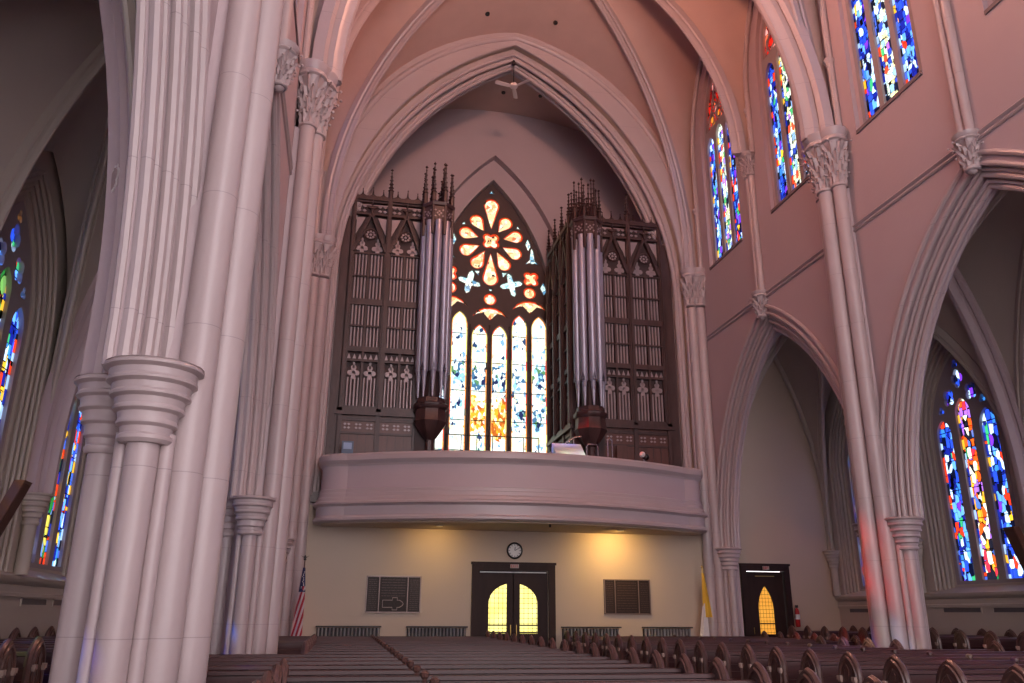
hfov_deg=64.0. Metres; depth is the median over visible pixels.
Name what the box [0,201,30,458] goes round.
window
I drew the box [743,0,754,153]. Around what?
trim
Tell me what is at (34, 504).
shaft
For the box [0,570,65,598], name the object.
trim
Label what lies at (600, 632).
radiator
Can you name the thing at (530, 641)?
pew
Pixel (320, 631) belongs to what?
radiator
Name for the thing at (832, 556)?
shaft
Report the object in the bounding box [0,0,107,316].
ceiling
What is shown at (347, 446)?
case
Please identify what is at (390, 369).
organ case
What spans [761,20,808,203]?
window
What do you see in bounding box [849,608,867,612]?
air vent
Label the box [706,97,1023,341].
trim
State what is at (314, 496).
floor
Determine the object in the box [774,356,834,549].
trim
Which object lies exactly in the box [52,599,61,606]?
air vent
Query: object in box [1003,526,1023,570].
wall speaker
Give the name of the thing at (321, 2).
trim
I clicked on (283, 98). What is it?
trim
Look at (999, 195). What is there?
trim
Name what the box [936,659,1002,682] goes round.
pew
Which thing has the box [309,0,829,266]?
ceiling
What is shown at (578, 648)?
pew
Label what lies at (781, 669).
pew
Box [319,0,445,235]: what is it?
trim
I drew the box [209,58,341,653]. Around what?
pier
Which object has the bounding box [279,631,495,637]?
pew
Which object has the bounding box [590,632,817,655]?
pew
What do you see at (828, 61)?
trim
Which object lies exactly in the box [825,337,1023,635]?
wall
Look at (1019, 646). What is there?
pew
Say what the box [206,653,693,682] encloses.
pew
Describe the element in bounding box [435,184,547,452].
window
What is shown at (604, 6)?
trim
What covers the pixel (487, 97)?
ceiling
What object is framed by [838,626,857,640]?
pew
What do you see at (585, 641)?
pew
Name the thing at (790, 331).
trim
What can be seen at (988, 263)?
ceiling
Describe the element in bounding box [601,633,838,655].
pew
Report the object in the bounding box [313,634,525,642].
pew
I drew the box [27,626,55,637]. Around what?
pew
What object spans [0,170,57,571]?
trim
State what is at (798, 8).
trim
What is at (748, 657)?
pew
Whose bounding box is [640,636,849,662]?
pew
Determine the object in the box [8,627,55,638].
pew
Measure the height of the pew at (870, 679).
1.149 m
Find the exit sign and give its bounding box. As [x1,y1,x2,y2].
[510,564,518,567]
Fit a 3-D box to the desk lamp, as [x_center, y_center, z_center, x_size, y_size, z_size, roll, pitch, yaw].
[4.234,4.266,26.054,0.355,1.515,0.305,4,-19,-11]
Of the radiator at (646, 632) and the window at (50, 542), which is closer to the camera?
the window at (50, 542)
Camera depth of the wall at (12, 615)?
15.21 m
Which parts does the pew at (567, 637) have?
panel, backrest, panel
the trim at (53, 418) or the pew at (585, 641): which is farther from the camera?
the pew at (585, 641)
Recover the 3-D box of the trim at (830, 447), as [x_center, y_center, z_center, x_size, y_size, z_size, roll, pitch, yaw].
[11.153,4.331,25.793,0.219,6.910,3.636,4,-19,-11]
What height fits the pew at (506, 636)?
1.149 m
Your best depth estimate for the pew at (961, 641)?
17.94 m
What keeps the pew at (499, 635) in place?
on the floor
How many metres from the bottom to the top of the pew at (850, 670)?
1.149 m
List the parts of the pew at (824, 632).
panel, backrest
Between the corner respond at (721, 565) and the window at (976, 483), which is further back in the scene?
the corner respond at (721, 565)
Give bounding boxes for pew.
[0,637,54,640]
[0,638,17,682]
[0,641,54,642]
[0,643,54,645]
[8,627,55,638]
[13,636,47,682]
[15,645,53,647]
[16,648,53,682]
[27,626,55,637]
[45,626,55,635]
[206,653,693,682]
[207,649,664,670]
[208,644,617,660]
[208,647,639,664]
[209,642,599,656]
[252,675,881,682]
[260,667,821,682]
[270,661,771,682]
[277,633,517,653]
[278,632,509,640]
[279,630,489,636]
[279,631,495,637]
[279,631,502,638]
[279,657,729,682]
[301,641,583,653]
[306,639,569,650]
[308,637,556,648]
[310,636,544,646]
[311,635,534,644]
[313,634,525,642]
[564,630,768,650]
[571,631,783,650]
[581,632,800,652]
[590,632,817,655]
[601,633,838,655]
[614,634,861,658]
[626,635,825,662]
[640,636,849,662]
[657,637,874,667]
[673,638,903,668]
[692,640,1004,672]
[715,642,1023,679]
[738,644,1023,679]
[766,646,1023,682]
[787,625,857,638]
[799,648,1023,682]
[803,625,870,638]
[820,626,870,639]
[836,651,1023,682]
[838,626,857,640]
[858,627,938,643]
[881,654,1006,682]
[929,629,1017,648]
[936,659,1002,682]
[939,628,958,634]
[939,628,986,635]
[953,629,1016,648]
[983,630,1016,650]
[1001,664,1023,682]
[1015,631,1023,650]
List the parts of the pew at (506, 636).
backrest, panel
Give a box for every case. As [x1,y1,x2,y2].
[325,162,454,454]
[341,441,353,452]
[546,177,681,466]
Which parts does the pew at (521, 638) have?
backrest, panel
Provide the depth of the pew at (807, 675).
6.81 m
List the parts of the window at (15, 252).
pane, border pane, pane, border pane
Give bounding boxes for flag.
[290,555,306,635]
[700,566,711,635]
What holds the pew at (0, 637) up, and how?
on the floor
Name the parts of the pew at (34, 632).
panel, backrest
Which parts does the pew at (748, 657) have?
panel, backrest, divider post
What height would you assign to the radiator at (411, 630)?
1.200 m
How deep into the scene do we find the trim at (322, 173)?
27.17 m
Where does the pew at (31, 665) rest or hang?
on the floor
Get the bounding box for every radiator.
[316,626,380,635]
[406,626,467,635]
[561,626,621,639]
[642,627,692,635]
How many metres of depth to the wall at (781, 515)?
25.56 m
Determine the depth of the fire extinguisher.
26.04 m
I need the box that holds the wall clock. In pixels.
[507,542,522,558]
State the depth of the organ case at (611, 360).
28.64 m
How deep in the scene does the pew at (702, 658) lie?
14.60 m
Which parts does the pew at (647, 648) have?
panel, backrest, panel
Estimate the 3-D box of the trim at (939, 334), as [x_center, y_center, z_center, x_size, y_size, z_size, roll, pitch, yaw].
[10.999,1.208,22.107,0.220,7.709,4.906,12,-22,-31]
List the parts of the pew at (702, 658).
panel, backrest, panel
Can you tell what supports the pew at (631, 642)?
on the floor
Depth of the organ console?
25.71 m
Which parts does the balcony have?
cornice, parapet panel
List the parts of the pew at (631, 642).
panel, backrest, panel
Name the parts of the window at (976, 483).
border pane, pane, border pane, pane, border pane, pane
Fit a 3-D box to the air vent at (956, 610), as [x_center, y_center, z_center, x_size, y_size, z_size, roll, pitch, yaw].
[11.709,6.995,21.321,0.018,0.160,1.440,4,-19,-11]
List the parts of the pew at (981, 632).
panel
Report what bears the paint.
attached to the pier at (138, 604)
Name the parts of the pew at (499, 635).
backrest, panel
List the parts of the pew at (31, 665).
backrest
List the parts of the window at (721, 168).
border pane, tracery pane, pane, border pane, pane, border pane, pane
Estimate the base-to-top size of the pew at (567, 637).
1.149 m
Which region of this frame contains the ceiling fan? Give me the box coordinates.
[495,60,530,98]
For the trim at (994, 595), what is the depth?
21.11 m
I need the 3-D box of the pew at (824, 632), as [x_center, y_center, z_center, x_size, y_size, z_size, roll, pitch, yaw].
[9.797,8.551,22.884,2.200,1.149,0.765,4,-19,-11]
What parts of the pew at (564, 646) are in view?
backrest, panel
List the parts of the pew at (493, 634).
backrest, panel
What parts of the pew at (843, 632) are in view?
panel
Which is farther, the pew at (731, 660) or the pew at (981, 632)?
the pew at (981, 632)
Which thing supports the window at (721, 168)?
in the wall at (914, 131)
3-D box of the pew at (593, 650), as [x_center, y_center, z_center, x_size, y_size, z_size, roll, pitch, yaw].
[-1.601,5.003,11.952,6.060,1.149,0.765,4,-19,-11]
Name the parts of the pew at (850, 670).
panel, backrest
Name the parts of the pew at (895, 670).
panel, backrest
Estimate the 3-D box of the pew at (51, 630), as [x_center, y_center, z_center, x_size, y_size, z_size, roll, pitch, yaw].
[-7.617,5.912,15.277,2.200,1.149,0.765,4,-19,-11]
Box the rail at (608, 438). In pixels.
[586,438,612,457]
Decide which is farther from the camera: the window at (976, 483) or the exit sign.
the exit sign
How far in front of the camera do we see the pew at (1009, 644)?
17.12 m
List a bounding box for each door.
[471,561,555,646]
[739,563,794,637]
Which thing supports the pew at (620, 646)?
on the floor
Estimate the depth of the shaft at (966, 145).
16.72 m
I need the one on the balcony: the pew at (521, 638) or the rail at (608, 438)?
the rail at (608, 438)
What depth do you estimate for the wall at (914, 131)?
19.40 m
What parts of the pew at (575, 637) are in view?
panel, backrest, panel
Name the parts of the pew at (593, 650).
backrest, panel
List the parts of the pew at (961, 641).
panel, backrest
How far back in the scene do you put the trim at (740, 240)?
27.21 m
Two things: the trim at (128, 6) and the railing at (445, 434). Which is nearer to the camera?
the trim at (128, 6)
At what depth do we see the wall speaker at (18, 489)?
13.19 m
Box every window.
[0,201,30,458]
[30,391,84,571]
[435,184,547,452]
[704,77,742,261]
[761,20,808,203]
[845,0,922,123]
[845,437,864,588]
[933,354,1023,584]
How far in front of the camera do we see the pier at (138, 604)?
7.13 m
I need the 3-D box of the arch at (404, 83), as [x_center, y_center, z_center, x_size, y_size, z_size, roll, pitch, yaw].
[0.002,-3.473,28.825,13.240,19.100,1.242,4,-19,-11]
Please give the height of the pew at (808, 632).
1.149 m
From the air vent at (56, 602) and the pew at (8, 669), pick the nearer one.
the pew at (8, 669)
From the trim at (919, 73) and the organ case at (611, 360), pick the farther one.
the organ case at (611, 360)
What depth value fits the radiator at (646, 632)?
25.10 m
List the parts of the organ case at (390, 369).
panel, panel, case frame, panel, turret crown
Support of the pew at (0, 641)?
on the floor
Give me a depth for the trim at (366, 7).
24.72 m
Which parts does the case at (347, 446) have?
plate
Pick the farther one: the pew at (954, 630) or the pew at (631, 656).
the pew at (954, 630)
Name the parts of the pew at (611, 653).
divider post, backrest, panel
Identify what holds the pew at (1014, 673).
on the floor
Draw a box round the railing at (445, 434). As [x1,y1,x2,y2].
[445,434,538,451]
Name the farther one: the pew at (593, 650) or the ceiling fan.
the ceiling fan
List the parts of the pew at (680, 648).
panel, backrest, panel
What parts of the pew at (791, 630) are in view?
panel, backrest, panel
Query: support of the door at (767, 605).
in the wall at (781, 515)
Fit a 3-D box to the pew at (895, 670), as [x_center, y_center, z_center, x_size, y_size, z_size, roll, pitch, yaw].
[6.541,4.205,9.399,4.610,1.149,0.765,4,-19,-11]
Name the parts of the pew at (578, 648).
panel, backrest, panel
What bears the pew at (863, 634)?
on the floor
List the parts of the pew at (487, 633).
backrest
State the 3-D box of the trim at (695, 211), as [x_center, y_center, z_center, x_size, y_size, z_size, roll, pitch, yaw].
[7.082,-7.107,28.717,0.300,8.414,3.990,4,-19,-11]
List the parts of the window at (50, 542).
pane, border pane, pane, border pane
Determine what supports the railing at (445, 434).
on the floor
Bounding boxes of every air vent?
[19,597,47,606]
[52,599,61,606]
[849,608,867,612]
[942,607,982,613]
[992,606,1023,613]
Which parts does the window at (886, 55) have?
border pane, pane, border pane, pane, border pane, pane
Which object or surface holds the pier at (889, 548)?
on the floor
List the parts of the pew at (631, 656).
divider post, backrest, panel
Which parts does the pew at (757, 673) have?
panel, divider post, backrest, panel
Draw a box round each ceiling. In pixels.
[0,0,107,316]
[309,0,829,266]
[442,74,581,131]
[768,191,1023,460]
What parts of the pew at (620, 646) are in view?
panel, backrest, panel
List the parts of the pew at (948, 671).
panel, backrest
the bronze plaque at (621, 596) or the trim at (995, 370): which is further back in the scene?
the bronze plaque at (621, 596)
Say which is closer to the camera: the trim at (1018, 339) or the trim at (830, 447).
the trim at (1018, 339)
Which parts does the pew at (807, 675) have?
panel, panel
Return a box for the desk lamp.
[639,452,648,460]
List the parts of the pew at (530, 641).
backrest, panel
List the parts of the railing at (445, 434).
rail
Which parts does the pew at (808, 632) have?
panel, backrest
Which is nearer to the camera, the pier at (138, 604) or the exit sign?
the pier at (138, 604)
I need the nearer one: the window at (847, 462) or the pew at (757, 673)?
the pew at (757, 673)
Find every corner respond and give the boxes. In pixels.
[279,233,339,635]
[677,267,743,635]
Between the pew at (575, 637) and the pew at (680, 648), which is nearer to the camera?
the pew at (680, 648)
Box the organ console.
[552,443,584,454]
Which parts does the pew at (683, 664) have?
divider post, backrest, panel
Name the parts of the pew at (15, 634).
panel, backrest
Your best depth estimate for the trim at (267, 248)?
15.40 m
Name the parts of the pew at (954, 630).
panel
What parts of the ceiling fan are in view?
blade, rod, motor, blade, blade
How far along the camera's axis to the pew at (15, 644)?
11.36 m
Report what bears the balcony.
attached to the wall at (781, 515)
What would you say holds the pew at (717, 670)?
on the floor
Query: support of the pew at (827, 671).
on the floor
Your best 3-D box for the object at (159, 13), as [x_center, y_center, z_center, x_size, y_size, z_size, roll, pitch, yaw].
[-2.518,-4.163,4.718,0.510,6.873,8.680,4,-19,-11]
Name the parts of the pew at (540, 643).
backrest, panel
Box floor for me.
[310,491,318,502]
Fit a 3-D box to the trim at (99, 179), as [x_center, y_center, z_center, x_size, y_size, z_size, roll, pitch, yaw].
[-7.517,-1.449,14.468,0.220,7.709,4.906,12,-22,-31]
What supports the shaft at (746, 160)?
attached to the wall at (914, 131)
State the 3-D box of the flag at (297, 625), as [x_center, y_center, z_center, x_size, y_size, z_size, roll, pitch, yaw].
[-5.798,7.446,22.472,0.319,3.100,0.319,-9,-21,27]
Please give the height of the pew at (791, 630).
1.149 m
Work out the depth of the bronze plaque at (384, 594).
23.99 m
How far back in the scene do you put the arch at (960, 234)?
17.80 m
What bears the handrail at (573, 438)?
on the balcony
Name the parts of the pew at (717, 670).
panel, divider post, backrest, panel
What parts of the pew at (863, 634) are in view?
panel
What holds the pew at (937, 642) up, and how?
on the floor
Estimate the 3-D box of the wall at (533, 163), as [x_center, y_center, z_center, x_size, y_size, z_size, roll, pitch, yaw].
[-0.816,-1.946,32.641,13.200,18.600,1.000,4,-19,-11]
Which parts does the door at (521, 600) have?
glass, glass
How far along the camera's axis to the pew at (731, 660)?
13.55 m
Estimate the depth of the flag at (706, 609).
25.03 m
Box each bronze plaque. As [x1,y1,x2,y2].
[365,576,421,612]
[603,579,650,613]
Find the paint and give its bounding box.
[111,164,119,192]
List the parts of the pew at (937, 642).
panel, backrest, panel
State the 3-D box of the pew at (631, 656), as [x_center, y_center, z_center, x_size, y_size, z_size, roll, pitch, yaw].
[-1.250,4.447,10.276,6.060,1.149,0.765,4,-19,-11]
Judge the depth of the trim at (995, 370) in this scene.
19.98 m
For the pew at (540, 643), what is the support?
on the floor
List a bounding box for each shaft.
[13,492,53,574]
[274,0,303,92]
[735,150,767,320]
[822,550,840,595]
[918,539,926,592]
[932,0,983,174]
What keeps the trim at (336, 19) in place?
attached to the ceiling at (669, 60)
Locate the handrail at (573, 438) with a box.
[550,436,581,452]
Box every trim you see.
[0,40,104,231]
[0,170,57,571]
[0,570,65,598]
[26,271,237,498]
[50,118,107,403]
[81,0,128,373]
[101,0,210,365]
[121,0,135,132]
[230,62,280,497]
[280,92,292,174]
[294,0,299,63]
[301,0,314,59]
[310,0,323,57]
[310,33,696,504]
[312,0,360,85]
[315,131,326,232]
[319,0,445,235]
[333,0,380,108]
[594,0,694,267]
[654,0,745,156]
[690,57,702,266]
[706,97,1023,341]
[709,238,741,269]
[716,304,842,548]
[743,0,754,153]
[751,334,787,405]
[753,0,833,142]
[771,176,809,212]
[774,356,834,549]
[789,0,816,90]
[817,366,832,549]
[818,0,841,124]
[828,399,855,594]
[835,584,1023,607]
[856,70,921,133]
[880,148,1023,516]
[919,339,1023,591]
[933,325,1003,431]
[946,266,1023,518]
[968,190,1008,241]
[984,0,1001,14]
[1013,233,1023,426]
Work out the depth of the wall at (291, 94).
8.58 m
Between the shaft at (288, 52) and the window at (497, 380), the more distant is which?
the window at (497, 380)
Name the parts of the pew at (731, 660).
panel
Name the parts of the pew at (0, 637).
backrest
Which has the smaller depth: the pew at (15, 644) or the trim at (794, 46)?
the pew at (15, 644)
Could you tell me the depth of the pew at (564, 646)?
14.04 m
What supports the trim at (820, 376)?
attached to the wall at (944, 623)
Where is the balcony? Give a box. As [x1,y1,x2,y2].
[313,450,707,535]
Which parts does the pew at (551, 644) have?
backrest, panel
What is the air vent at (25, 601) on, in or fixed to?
in the wall at (12, 615)
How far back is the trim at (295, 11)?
16.81 m
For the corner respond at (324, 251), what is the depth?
24.69 m
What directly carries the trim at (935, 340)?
attached to the wall at (944, 623)
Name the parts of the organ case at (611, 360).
case frame, panel, turret crown, panel, panel, case frame, panel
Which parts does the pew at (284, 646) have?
backrest, panel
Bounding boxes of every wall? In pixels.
[0,151,86,638]
[113,0,307,495]
[302,46,840,648]
[363,109,642,275]
[695,0,1023,546]
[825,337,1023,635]
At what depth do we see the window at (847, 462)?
26.60 m
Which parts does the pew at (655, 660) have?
divider post, backrest, panel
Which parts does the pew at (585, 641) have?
panel, backrest, panel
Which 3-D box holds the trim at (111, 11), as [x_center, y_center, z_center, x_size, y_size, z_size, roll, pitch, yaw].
[-5.365,-3.286,8.503,3.790,7.457,0.540,4,-19,-11]
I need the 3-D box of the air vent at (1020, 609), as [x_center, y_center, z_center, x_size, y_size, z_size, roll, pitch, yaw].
[12.059,6.440,19.645,0.018,0.160,1.440,4,-19,-11]
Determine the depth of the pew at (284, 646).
17.72 m
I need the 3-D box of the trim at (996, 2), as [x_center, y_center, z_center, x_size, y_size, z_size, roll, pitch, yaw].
[9.807,-6.908,15.217,0.335,0.090,2.440,4,-19,-11]
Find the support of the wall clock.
attached to the wall at (781, 515)
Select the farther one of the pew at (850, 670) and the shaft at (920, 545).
the shaft at (920, 545)
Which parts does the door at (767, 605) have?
glass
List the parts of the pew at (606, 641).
panel, backrest, panel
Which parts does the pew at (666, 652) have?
panel, backrest, panel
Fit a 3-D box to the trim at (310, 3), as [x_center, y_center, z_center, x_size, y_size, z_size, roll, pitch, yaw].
[-4.325,-10.686,18.169,0.300,8.414,3.990,4,-19,-11]
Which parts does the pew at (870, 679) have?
panel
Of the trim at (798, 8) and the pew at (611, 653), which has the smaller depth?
the pew at (611, 653)
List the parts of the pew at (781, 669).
panel, backrest, divider post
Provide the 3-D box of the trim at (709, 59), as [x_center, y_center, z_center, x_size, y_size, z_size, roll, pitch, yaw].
[4.155,-9.970,26.727,6.653,8.077,0.300,4,-19,-11]
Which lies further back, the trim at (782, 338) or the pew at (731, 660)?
the trim at (782, 338)
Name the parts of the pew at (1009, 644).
panel, backrest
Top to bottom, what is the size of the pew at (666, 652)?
1.149 m
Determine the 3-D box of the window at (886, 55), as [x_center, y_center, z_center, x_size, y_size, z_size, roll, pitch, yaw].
[9.047,-9.211,20.492,0.140,7.600,2.280,4,-19,-11]
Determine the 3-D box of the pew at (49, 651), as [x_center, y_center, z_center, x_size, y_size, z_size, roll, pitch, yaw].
[-6.388,3.970,9.411,2.200,1.149,0.765,4,-19,-11]
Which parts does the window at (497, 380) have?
light pane, trefoil pane, light pane, edge pane, petal pane, petal pane, petal pane, petal pane, light pane, edge pane, trefoil pane, petal pane, petal pane, petal pane, petal pane, light pane, edge pane, petal pane, petal pane, petal pane, petal pane, light pane, edge pane, trefoil pane, petal pane, petal pane, light pane, edge pane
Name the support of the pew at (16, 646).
on the floor
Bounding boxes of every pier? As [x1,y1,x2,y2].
[48,0,283,682]
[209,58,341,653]
[799,125,931,648]
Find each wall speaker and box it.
[0,480,31,536]
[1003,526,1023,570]
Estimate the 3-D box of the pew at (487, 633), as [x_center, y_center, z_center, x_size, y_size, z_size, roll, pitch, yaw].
[-3.532,8.055,21.169,6.060,1.149,0.765,4,-19,-11]
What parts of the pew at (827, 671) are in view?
panel, backrest, divider post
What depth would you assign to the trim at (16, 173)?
12.70 m
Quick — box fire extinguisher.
[795,605,800,626]
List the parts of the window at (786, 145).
tracery pane, border pane, pane, border pane, pane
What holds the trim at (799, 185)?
attached to the wall at (914, 131)
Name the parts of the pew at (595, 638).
panel, backrest, panel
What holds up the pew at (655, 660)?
on the floor
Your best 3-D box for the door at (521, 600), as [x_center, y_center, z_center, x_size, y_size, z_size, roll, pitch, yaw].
[0.037,8.192,24.527,2.620,3.050,0.310,4,-19,-11]
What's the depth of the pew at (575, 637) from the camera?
22.31 m
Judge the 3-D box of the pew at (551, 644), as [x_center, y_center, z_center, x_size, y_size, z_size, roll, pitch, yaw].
[-1.392,5.885,14.603,4.560,1.149,0.765,4,-19,-11]

